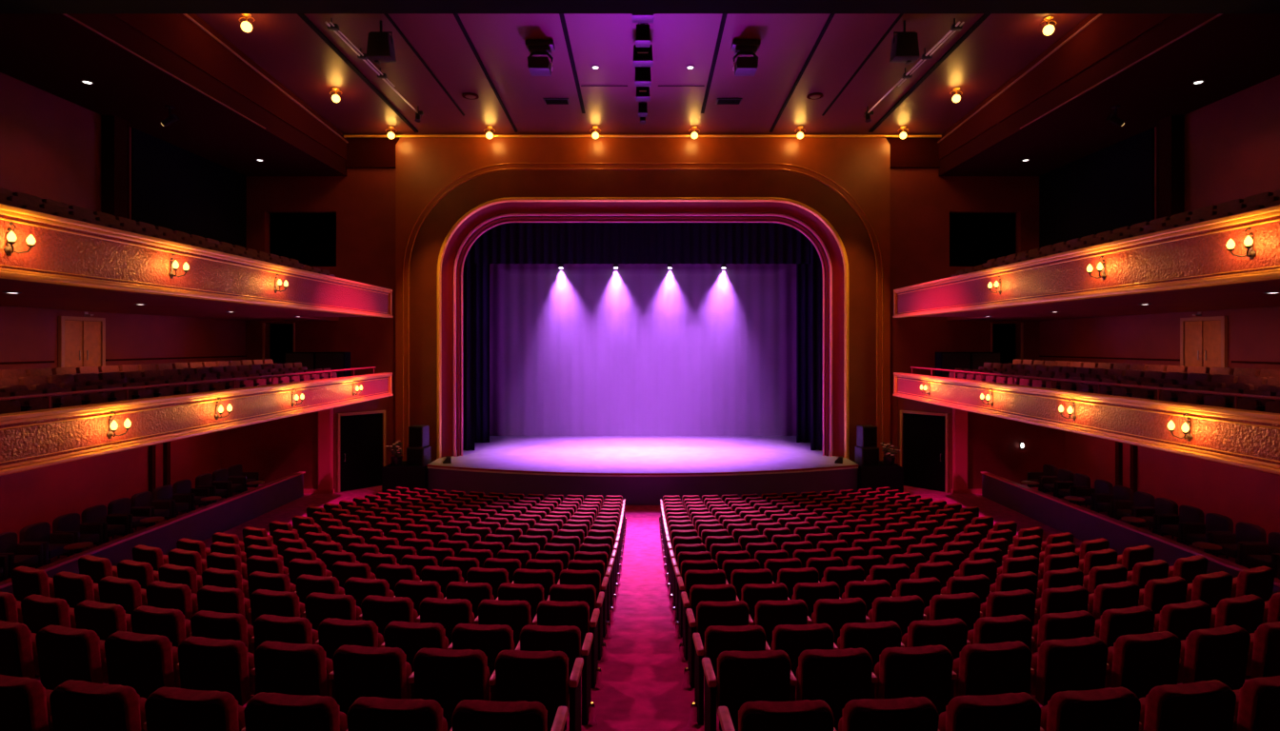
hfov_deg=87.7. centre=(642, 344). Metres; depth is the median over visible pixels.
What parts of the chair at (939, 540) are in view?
backrest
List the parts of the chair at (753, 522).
backrest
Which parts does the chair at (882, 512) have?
backrest, panel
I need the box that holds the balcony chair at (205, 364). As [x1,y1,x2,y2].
[201,361,216,367]
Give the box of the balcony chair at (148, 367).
[138,363,161,370]
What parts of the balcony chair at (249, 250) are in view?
backrest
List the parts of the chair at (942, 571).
backrest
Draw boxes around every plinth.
[381,460,433,493]
[852,460,903,493]
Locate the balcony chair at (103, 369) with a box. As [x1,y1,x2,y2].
[98,365,123,372]
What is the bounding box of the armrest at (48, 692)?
[45,689,53,730]
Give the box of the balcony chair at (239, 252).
[230,248,251,259]
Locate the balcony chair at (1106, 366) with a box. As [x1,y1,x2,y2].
[1092,362,1113,369]
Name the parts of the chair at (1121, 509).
armrest, seat, armrest, backrest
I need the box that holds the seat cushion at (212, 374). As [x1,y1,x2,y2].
[201,372,216,377]
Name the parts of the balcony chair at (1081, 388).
backrest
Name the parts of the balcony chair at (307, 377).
backrest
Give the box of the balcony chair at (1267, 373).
[1255,369,1279,378]
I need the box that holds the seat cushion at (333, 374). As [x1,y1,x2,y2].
[328,372,337,378]
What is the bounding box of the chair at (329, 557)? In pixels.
[320,550,359,571]
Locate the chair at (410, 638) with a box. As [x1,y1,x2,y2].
[380,620,448,673]
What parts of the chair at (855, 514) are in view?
backrest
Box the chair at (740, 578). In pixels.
[730,568,774,600]
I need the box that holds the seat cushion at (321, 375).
[319,373,328,379]
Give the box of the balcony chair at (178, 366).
[172,362,193,369]
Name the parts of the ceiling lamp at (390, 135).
globe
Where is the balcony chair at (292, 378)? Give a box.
[282,370,299,382]
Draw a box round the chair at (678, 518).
[660,516,689,553]
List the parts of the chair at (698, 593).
armrest, panel, backrest, panel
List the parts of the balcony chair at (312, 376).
backrest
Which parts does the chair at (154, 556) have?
panel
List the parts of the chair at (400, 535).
backrest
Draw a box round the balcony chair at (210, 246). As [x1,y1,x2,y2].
[199,240,222,252]
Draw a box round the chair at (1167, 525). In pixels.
[1157,504,1204,548]
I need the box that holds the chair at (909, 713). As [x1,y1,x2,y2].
[838,697,939,730]
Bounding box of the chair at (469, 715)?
[449,700,568,730]
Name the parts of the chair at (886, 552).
backrest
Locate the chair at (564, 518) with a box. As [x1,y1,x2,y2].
[544,515,567,524]
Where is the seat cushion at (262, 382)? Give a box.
[254,379,266,386]
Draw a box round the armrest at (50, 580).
[48,577,55,598]
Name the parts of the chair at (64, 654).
panel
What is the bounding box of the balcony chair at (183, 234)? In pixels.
[173,230,194,239]
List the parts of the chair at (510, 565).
backrest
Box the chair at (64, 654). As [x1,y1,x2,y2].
[35,624,108,690]
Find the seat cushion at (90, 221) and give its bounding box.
[81,219,104,226]
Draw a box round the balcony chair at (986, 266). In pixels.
[977,262,994,271]
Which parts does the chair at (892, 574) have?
backrest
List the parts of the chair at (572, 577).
backrest, panel, panel, armrest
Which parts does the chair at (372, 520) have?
backrest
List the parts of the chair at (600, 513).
backrest, panel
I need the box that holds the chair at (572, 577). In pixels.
[557,569,612,639]
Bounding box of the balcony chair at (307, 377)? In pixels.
[293,370,310,381]
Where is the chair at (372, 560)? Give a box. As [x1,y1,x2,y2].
[360,553,399,578]
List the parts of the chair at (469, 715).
panel, armrest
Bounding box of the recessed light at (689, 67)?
[685,65,694,69]
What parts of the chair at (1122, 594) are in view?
panel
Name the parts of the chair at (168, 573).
panel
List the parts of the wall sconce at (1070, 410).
bulb, bulb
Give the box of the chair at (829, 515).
[821,511,843,520]
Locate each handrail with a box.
[0,366,375,408]
[910,366,1279,408]
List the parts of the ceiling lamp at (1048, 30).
globe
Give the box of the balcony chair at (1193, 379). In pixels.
[1179,373,1212,386]
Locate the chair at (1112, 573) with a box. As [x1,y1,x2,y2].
[1082,563,1127,595]
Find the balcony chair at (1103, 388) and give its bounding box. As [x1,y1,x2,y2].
[1087,379,1120,395]
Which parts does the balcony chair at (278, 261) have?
backrest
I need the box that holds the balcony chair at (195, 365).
[187,361,206,368]
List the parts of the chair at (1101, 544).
panel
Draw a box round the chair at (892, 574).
[865,563,910,596]
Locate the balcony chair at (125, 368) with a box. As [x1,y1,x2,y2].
[118,364,143,371]
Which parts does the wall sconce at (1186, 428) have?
bulb, arm, bulb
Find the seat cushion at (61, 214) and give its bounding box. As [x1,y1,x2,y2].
[52,212,78,220]
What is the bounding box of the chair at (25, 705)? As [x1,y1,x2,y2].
[0,675,53,730]
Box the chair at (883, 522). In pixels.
[871,517,895,531]
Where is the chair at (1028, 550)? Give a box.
[1001,544,1039,566]
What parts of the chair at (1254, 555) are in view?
armrest, seat, backrest, armrest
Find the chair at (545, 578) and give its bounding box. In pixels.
[511,568,555,600]
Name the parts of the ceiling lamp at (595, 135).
globe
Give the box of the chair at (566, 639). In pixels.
[515,624,597,726]
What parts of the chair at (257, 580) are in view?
panel, backrest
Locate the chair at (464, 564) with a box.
[441,557,479,582]
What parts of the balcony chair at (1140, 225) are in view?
backrest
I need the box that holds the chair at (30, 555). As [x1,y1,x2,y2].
[0,532,42,578]
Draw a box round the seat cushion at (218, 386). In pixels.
[210,381,224,391]
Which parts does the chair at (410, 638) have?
backrest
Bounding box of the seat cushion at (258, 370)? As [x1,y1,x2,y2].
[256,369,267,373]
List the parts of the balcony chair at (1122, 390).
backrest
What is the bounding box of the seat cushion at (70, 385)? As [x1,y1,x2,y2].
[60,381,82,388]
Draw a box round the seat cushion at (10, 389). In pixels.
[0,384,27,393]
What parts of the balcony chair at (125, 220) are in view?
backrest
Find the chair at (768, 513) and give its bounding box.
[763,510,785,519]
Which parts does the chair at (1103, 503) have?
seat, armrest, armrest, backrest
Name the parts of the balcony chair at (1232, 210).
backrest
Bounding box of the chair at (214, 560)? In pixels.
[206,552,247,580]
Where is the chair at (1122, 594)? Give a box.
[1087,580,1139,620]
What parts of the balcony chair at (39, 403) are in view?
backrest, armrest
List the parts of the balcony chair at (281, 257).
backrest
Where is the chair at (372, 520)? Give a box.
[363,516,386,529]
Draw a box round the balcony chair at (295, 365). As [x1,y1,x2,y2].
[292,362,307,370]
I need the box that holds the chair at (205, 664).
[176,636,255,706]
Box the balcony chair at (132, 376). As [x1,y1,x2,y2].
[120,371,149,382]
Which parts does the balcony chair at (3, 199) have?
backrest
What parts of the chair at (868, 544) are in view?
backrest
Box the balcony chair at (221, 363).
[215,360,231,366]
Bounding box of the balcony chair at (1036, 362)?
[1033,360,1045,365]
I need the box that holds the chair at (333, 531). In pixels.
[326,525,356,542]
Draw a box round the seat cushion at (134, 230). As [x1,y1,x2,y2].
[131,229,150,236]
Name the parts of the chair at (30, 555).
armrest, backrest, seat, armrest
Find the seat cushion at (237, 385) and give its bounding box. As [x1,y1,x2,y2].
[225,380,239,389]
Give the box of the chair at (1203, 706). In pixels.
[1139,680,1236,730]
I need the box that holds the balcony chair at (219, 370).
[208,366,230,377]
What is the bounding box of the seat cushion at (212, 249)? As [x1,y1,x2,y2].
[207,246,222,252]
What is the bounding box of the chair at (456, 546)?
[438,540,468,558]
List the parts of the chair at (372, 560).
backrest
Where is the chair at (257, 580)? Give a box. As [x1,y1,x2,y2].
[246,571,296,597]
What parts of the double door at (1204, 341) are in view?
door, door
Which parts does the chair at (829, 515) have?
backrest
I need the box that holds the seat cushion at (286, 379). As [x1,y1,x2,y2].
[279,376,289,383]
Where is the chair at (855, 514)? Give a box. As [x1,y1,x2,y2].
[846,510,868,519]
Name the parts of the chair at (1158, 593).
panel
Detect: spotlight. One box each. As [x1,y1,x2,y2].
[160,105,179,126]
[414,113,421,122]
[524,40,555,76]
[557,263,564,268]
[612,263,619,268]
[666,263,673,268]
[720,263,727,268]
[730,40,760,76]
[863,113,871,122]
[1106,105,1124,126]
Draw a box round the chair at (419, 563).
[400,555,439,580]
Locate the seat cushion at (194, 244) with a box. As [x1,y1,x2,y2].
[190,242,206,248]
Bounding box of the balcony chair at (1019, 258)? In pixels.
[1009,254,1028,263]
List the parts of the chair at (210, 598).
panel, backrest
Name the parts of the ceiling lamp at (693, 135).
globe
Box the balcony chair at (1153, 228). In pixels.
[1135,222,1165,236]
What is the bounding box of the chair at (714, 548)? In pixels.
[710,543,741,560]
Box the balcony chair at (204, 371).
[193,367,216,378]
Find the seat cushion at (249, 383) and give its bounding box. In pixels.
[240,380,253,387]
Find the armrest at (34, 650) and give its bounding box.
[31,633,39,676]
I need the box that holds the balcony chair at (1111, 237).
[1096,232,1122,244]
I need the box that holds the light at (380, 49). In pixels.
[365,20,396,64]
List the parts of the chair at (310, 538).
panel, backrest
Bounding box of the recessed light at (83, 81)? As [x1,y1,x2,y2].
[80,80,94,84]
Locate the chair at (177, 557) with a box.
[168,548,206,576]
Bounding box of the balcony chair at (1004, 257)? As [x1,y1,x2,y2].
[991,256,1006,262]
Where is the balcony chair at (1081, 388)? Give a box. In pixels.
[1071,378,1101,393]
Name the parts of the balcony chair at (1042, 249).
backrest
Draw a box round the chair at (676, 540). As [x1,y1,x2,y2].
[664,536,701,584]
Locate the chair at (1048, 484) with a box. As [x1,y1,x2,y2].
[1040,468,1073,497]
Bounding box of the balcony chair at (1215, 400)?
[1196,387,1243,407]
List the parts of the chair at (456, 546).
backrest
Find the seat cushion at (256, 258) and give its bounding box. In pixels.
[252,257,263,260]
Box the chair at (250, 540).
[243,535,277,552]
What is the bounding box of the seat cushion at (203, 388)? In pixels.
[193,383,209,393]
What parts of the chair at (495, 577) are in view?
backrest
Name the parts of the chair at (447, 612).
backrest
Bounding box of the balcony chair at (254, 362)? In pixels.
[251,360,267,364]
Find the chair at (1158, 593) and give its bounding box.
[1138,576,1187,614]
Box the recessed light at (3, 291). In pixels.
[2,291,22,294]
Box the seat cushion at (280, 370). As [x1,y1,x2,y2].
[279,367,288,371]
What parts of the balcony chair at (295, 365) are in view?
backrest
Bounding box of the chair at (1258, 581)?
[1230,565,1275,601]
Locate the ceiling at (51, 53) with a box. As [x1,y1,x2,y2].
[0,13,347,176]
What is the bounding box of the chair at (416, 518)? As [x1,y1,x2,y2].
[404,513,427,524]
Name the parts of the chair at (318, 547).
panel, backrest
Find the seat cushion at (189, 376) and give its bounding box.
[186,373,200,379]
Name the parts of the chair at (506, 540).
backrest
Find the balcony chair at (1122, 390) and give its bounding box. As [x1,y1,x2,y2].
[1105,380,1140,397]
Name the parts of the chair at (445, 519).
backrest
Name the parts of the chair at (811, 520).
backrest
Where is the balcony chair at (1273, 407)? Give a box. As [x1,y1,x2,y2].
[1255,392,1279,413]
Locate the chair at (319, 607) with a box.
[302,592,361,631]
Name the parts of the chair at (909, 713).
panel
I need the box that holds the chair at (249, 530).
[242,526,273,544]
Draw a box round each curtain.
[456,235,474,450]
[474,216,810,264]
[474,263,489,442]
[489,263,796,436]
[796,263,810,442]
[810,235,829,450]
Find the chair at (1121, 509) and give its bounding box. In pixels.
[1113,491,1155,530]
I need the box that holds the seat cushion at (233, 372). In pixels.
[231,370,243,375]
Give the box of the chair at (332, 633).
[315,618,383,698]
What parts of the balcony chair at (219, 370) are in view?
backrest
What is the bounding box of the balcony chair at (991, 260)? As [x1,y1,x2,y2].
[982,259,996,264]
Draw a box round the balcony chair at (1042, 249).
[1035,244,1052,252]
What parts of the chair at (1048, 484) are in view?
seat, armrest, armrest, backrest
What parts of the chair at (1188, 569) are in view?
backrest, panel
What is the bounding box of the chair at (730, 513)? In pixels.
[715,511,736,519]
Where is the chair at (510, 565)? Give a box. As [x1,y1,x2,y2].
[483,558,520,583]
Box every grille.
[407,449,421,465]
[409,427,421,446]
[544,100,568,104]
[634,45,651,59]
[635,67,650,79]
[636,25,649,39]
[637,86,648,96]
[639,103,646,112]
[717,100,740,104]
[863,427,876,446]
[863,449,878,465]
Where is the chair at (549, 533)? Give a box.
[525,528,553,543]
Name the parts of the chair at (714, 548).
backrest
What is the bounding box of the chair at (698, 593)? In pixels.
[677,584,739,661]
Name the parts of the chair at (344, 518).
panel, backrest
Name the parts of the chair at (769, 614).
backrest, armrest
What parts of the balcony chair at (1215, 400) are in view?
armrest, backrest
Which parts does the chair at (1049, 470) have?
seat, armrest, armrest, backrest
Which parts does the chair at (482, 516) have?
backrest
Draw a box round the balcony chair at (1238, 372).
[1228,368,1260,377]
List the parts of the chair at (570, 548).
backrest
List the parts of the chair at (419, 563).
backrest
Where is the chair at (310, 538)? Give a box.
[303,532,335,548]
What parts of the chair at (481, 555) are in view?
backrest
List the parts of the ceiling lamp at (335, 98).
globe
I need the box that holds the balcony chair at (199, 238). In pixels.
[189,234,210,242]
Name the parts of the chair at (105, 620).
panel, backrest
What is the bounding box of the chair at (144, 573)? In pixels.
[117,560,159,589]
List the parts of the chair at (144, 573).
panel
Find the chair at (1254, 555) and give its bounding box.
[1242,532,1279,578]
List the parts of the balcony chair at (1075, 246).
backrest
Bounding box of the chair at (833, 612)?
[811,598,869,646]
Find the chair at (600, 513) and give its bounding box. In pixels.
[598,512,625,547]
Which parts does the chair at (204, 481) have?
backrest, armrest, armrest, seat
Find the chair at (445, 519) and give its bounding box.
[431,515,454,525]
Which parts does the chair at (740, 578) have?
backrest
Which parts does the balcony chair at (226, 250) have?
backrest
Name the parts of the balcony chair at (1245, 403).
armrest, backrest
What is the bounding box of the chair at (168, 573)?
[158,563,202,595]
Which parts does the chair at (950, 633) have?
backrest, panel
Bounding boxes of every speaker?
[631,13,654,22]
[632,44,653,66]
[634,66,651,86]
[635,22,650,47]
[635,86,650,101]
[638,102,647,117]
[640,117,645,124]
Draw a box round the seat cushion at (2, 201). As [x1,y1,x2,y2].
[0,199,17,206]
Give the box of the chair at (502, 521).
[484,517,508,527]
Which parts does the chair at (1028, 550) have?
backrest, panel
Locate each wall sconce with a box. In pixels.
[3,221,35,256]
[106,411,131,439]
[168,253,189,279]
[214,398,232,419]
[273,274,288,293]
[290,388,304,406]
[352,380,362,396]
[920,380,930,395]
[980,388,993,406]
[987,276,1001,294]
[1058,399,1076,420]
[1086,256,1106,279]
[1167,413,1192,441]
[1226,227,1256,259]
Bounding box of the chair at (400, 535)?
[387,529,416,546]
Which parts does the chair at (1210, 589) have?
backrest, panel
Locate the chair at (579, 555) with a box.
[573,551,617,608]
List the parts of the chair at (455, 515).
backrest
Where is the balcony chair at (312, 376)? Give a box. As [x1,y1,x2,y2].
[303,369,319,380]
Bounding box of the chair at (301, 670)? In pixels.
[251,640,333,697]
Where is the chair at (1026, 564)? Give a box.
[996,556,1039,579]
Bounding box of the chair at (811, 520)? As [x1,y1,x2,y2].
[804,516,827,527]
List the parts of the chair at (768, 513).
backrest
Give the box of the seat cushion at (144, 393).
[133,388,154,399]
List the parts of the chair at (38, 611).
panel, backrest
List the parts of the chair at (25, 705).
panel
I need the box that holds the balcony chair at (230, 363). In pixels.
[228,360,244,366]
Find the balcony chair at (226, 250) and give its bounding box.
[215,244,237,255]
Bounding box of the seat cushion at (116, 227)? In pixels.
[107,224,128,231]
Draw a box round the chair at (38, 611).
[20,594,76,679]
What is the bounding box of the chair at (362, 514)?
[354,510,375,521]
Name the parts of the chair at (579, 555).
panel, backrest, armrest, panel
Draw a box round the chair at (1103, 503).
[1094,485,1133,522]
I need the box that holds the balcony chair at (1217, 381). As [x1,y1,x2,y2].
[1198,374,1238,388]
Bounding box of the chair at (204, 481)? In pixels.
[195,473,229,507]
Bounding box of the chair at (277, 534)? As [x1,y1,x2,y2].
[272,529,303,545]
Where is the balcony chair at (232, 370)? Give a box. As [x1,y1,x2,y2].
[222,365,243,376]
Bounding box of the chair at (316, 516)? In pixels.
[312,511,335,524]
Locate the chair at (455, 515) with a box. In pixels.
[441,511,463,520]
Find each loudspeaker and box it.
[406,446,431,466]
[408,424,429,447]
[854,446,879,466]
[856,424,877,447]
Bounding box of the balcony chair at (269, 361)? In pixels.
[261,359,273,364]
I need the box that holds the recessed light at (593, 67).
[591,65,599,69]
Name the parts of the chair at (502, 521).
backrest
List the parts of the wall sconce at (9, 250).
bulb, arm, arm, bulb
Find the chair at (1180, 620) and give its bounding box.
[1154,600,1211,640]
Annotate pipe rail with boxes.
[324,18,423,115]
[864,18,964,115]
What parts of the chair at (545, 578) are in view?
backrest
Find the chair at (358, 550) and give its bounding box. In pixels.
[346,542,381,562]
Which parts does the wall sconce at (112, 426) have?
bulb, arm, bulb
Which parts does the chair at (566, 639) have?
armrest, panel, backrest, panel, armrest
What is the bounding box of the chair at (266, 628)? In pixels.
[251,615,318,696]
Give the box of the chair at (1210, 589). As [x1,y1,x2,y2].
[1185,571,1232,608]
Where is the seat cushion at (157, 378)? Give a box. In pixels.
[150,376,167,380]
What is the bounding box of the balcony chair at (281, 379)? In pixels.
[271,371,289,383]
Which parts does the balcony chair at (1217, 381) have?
backrest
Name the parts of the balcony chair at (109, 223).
backrest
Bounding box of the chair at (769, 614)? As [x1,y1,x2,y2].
[754,600,812,650]
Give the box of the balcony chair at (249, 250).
[245,248,259,255]
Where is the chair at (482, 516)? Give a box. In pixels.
[467,512,489,521]
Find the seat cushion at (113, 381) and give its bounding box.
[108,378,128,384]
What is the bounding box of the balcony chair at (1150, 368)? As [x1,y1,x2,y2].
[1141,364,1167,371]
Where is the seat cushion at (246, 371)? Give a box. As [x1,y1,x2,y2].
[243,370,255,374]
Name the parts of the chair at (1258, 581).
panel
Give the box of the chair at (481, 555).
[459,548,492,568]
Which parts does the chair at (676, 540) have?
panel, armrest, backrest, panel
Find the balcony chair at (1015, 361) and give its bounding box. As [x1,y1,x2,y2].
[1012,359,1023,364]
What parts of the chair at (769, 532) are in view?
backrest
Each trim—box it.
[0,203,393,318]
[0,355,246,364]
[0,372,393,476]
[0,471,305,589]
[62,13,348,142]
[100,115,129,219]
[110,13,346,159]
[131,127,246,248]
[148,441,170,493]
[261,322,295,359]
[297,13,418,132]
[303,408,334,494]
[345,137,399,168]
[383,13,464,116]
[401,162,883,460]
[426,464,859,475]
[441,201,843,458]
[453,13,517,132]
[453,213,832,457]
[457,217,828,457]
[460,220,824,456]
[559,13,585,113]
[580,85,627,86]
[658,85,704,86]
[700,13,727,113]
[769,13,835,132]
[821,13,903,116]
[868,13,991,132]
[886,137,939,168]
[892,204,1279,318]
[892,372,1279,475]
[937,13,1222,142]
[939,13,1175,159]
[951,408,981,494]
[980,471,1279,587]
[990,322,1023,359]
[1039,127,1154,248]
[1039,355,1279,364]
[1115,441,1137,493]
[1156,115,1184,219]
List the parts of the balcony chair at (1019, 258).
backrest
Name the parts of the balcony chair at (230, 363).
backrest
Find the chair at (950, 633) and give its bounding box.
[901,618,970,698]
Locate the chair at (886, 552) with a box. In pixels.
[867,545,901,565]
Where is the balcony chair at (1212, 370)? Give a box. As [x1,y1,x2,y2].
[1203,367,1234,375]
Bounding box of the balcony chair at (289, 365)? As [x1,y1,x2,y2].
[282,362,298,371]
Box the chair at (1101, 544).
[1075,538,1109,559]
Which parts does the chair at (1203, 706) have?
panel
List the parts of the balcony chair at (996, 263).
backrest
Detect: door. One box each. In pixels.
[58,316,105,368]
[337,410,385,493]
[900,410,948,493]
[1180,316,1227,368]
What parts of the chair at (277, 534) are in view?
panel, backrest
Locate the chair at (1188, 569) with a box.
[1167,555,1207,583]
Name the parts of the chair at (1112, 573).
panel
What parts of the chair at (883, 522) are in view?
backrest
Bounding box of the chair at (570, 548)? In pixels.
[543,543,575,560]
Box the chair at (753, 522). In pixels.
[749,518,774,528]
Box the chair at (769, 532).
[762,527,790,542]
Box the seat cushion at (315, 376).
[310,374,319,379]
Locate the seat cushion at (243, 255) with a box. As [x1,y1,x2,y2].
[238,254,251,259]
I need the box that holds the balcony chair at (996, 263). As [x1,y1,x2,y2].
[987,260,1004,268]
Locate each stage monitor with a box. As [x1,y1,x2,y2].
[442,456,451,463]
[834,456,842,463]
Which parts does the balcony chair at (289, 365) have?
backrest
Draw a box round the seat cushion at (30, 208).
[20,205,49,214]
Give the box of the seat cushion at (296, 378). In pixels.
[289,375,299,382]
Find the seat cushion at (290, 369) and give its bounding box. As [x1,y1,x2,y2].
[288,367,298,371]
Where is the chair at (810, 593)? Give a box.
[791,581,840,619]
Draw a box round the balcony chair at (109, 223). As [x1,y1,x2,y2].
[95,217,128,231]
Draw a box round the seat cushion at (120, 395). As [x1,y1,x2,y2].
[110,390,132,401]
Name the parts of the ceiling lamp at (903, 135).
globe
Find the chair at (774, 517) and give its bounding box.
[770,513,792,522]
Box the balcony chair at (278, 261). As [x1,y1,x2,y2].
[269,257,287,266]
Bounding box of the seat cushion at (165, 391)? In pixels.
[155,386,174,397]
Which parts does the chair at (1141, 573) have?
panel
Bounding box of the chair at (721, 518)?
[718,515,740,524]
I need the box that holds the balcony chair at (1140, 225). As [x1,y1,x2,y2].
[1122,221,1149,233]
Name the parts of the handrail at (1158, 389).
post, post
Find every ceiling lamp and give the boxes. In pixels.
[239,13,254,32]
[329,87,341,102]
[385,125,397,139]
[483,125,495,139]
[589,125,600,139]
[688,125,699,139]
[794,125,805,139]
[897,125,908,139]
[950,87,962,102]
[1040,16,1057,35]
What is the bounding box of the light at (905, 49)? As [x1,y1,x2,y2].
[889,20,919,64]
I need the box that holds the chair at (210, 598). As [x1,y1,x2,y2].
[196,585,251,625]
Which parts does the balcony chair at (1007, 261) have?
backrest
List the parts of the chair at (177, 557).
panel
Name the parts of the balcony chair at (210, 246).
backrest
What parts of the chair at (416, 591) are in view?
backrest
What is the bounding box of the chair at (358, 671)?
[328,644,411,715]
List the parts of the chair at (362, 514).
backrest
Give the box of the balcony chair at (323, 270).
[320,269,335,277]
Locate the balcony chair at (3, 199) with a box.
[0,193,17,206]
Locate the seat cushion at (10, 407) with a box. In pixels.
[0,400,20,414]
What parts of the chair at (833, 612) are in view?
backrest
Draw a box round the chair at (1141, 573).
[1126,560,1168,589]
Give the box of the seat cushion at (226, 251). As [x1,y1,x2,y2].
[223,250,237,255]
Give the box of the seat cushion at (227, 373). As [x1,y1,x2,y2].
[217,371,230,376]
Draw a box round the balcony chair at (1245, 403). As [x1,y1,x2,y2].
[1224,389,1276,411]
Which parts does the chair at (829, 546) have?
backrest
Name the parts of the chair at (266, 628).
panel, backrest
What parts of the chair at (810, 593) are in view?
backrest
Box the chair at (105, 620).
[74,600,131,640]
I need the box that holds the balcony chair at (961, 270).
[950,269,964,277]
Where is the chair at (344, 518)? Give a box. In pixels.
[337,513,360,527]
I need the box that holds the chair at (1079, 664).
[1030,636,1109,706]
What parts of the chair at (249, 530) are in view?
panel, backrest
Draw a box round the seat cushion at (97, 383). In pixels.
[85,380,106,386]
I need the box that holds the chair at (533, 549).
[508,542,539,559]
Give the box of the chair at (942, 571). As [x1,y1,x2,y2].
[909,561,954,589]
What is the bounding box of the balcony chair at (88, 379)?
[73,373,106,386]
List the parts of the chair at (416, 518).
backrest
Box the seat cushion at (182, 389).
[175,385,192,395]
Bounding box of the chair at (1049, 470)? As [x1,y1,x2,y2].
[1027,464,1058,491]
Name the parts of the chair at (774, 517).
backrest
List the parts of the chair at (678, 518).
backrest, panel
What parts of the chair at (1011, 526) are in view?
backrest, panel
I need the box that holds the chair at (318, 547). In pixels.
[311,540,346,559]
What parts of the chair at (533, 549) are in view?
backrest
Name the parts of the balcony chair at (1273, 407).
armrest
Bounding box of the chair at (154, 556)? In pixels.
[132,544,168,571]
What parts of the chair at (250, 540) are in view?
panel, backrest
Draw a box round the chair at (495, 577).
[465,567,509,599]
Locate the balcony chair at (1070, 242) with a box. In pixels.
[1062,238,1080,245]
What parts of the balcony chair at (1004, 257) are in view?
backrest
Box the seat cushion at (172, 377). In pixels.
[169,375,184,379]
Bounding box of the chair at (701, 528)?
[698,523,723,537]
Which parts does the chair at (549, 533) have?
backrest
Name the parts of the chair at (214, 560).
panel, backrest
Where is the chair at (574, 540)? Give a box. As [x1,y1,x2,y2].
[550,536,579,552]
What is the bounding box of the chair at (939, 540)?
[918,534,949,552]
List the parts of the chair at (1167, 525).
armrest, seat, armrest, backrest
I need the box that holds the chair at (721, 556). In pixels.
[716,550,750,570]
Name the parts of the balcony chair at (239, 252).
backrest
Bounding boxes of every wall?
[0,72,270,543]
[0,214,388,314]
[0,377,388,466]
[0,474,303,595]
[220,397,388,493]
[245,138,399,464]
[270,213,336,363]
[395,134,890,460]
[427,468,858,505]
[885,138,1039,464]
[897,215,1279,314]
[897,377,1279,464]
[897,397,1064,493]
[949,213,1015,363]
[981,474,1279,595]
[1015,74,1279,543]
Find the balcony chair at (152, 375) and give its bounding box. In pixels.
[140,370,167,381]
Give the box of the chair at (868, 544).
[852,538,882,556]
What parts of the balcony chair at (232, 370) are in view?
backrest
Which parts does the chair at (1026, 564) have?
backrest, panel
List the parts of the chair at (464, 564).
backrest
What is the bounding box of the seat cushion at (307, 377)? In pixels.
[300,374,310,380]
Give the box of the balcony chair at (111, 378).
[98,372,128,384]
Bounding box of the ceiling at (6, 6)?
[0,0,1279,13]
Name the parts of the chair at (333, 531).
panel, backrest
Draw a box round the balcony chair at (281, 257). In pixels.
[279,256,294,262]
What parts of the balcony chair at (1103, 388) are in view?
backrest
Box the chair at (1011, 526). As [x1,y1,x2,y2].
[988,520,1017,536]
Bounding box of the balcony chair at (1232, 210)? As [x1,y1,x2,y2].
[1207,203,1246,220]
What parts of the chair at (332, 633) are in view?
panel, backrest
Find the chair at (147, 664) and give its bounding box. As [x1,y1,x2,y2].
[104,631,179,699]
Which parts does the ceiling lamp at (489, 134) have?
globe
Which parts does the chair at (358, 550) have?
panel, backrest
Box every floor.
[2,484,262,580]
[35,508,1250,730]
[202,485,1082,548]
[427,436,858,477]
[1022,484,1279,579]
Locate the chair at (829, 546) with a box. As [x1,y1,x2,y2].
[817,540,847,558]
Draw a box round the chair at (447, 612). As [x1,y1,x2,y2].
[416,598,474,646]
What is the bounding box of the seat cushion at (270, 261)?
[264,260,276,263]
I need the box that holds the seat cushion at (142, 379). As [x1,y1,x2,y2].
[130,377,149,382]
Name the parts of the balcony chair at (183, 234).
backrest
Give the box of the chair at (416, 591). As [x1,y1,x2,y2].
[394,580,443,616]
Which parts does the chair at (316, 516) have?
panel, backrest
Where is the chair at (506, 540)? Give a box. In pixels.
[484,534,514,550]
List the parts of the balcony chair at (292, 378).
backrest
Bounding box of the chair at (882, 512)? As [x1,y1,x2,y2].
[872,508,892,518]
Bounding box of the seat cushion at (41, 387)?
[31,382,57,390]
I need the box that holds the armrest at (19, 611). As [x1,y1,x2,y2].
[16,600,22,623]
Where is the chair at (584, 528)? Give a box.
[561,523,587,537]
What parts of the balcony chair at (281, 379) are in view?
backrest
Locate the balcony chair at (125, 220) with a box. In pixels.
[115,217,142,228]
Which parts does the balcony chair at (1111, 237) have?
backrest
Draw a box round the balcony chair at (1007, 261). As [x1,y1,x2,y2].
[998,257,1016,266]
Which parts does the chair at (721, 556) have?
backrest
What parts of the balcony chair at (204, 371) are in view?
backrest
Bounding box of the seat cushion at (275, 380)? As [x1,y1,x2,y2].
[266,377,278,384]
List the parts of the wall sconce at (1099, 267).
bulb, bulb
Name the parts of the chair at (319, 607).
panel, backrest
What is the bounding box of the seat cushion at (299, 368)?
[298,366,307,370]
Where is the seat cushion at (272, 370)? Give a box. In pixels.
[267,368,278,372]
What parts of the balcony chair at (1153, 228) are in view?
backrest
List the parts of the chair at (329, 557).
panel, backrest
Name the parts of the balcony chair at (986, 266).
backrest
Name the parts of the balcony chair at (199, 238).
backrest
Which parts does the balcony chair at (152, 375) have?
backrest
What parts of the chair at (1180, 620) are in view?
backrest, panel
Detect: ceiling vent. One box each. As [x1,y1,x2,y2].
[542,98,570,104]
[715,98,742,104]
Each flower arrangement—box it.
[385,440,402,465]
[880,442,899,465]
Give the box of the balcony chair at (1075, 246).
[1062,240,1086,252]
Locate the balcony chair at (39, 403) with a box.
[9,389,53,411]

